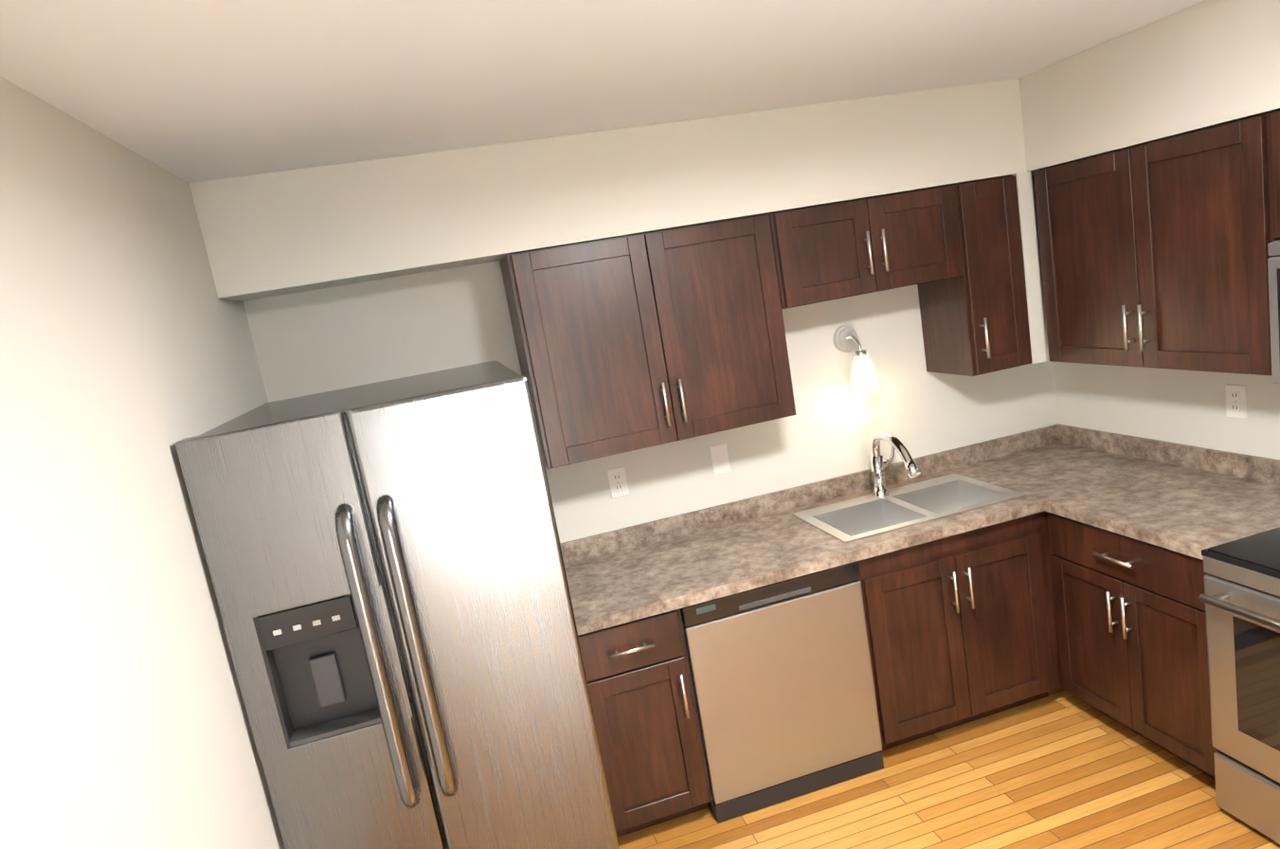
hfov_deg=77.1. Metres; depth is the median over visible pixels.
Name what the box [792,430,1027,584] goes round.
sink
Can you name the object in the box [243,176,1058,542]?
wall
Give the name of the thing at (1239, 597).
stove
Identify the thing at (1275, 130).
upper cabinet
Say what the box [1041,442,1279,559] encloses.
countertop
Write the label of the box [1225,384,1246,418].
electrical outlet
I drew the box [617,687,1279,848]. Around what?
floor
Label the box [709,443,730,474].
light switch
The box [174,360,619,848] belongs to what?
refrigerator
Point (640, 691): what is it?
base cabinet
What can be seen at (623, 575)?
countertop
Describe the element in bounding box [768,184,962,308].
upper cabinet
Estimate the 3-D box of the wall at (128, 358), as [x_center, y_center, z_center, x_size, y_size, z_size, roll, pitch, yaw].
[-0.634,0.755,0.309,0.120,2.435,5.528,-12,10,-13]
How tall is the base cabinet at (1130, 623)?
0.824 m
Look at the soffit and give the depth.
2.72 m
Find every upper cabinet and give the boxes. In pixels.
[499,214,796,468]
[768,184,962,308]
[917,175,1031,376]
[1033,111,1279,375]
[1270,109,1279,238]
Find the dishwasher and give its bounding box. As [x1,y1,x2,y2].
[678,560,883,823]
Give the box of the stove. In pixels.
[1198,526,1279,844]
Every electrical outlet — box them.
[606,466,629,498]
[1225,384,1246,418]
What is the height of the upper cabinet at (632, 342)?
0.757 m
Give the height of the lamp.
0.270 m
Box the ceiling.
[0,0,1205,182]
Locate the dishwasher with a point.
(782, 683)
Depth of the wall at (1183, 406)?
3.14 m
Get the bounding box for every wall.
[0,75,284,848]
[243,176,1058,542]
[1052,361,1279,460]
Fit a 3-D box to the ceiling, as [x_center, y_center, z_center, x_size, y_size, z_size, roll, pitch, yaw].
[0.795,-0.823,0.474,3.558,0.100,5.768,-12,10,-13]
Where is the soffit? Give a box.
[188,0,1279,363]
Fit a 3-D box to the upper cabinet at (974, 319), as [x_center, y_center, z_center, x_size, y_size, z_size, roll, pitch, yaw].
[1.396,-0.609,3.334,0.307,0.757,0.374,-12,10,-13]
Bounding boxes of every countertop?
[559,423,1170,635]
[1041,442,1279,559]
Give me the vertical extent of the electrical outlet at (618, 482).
0.120 m
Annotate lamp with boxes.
[832,325,882,393]
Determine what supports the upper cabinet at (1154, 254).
attached to the wall at (1183, 406)
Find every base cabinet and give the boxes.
[577,609,710,837]
[858,510,1061,750]
[1045,511,1217,779]
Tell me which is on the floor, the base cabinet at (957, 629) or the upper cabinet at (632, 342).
the base cabinet at (957, 629)
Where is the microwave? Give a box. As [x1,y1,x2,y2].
[1267,239,1279,383]
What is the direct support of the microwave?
attached to the upper cabinet at (1275, 130)

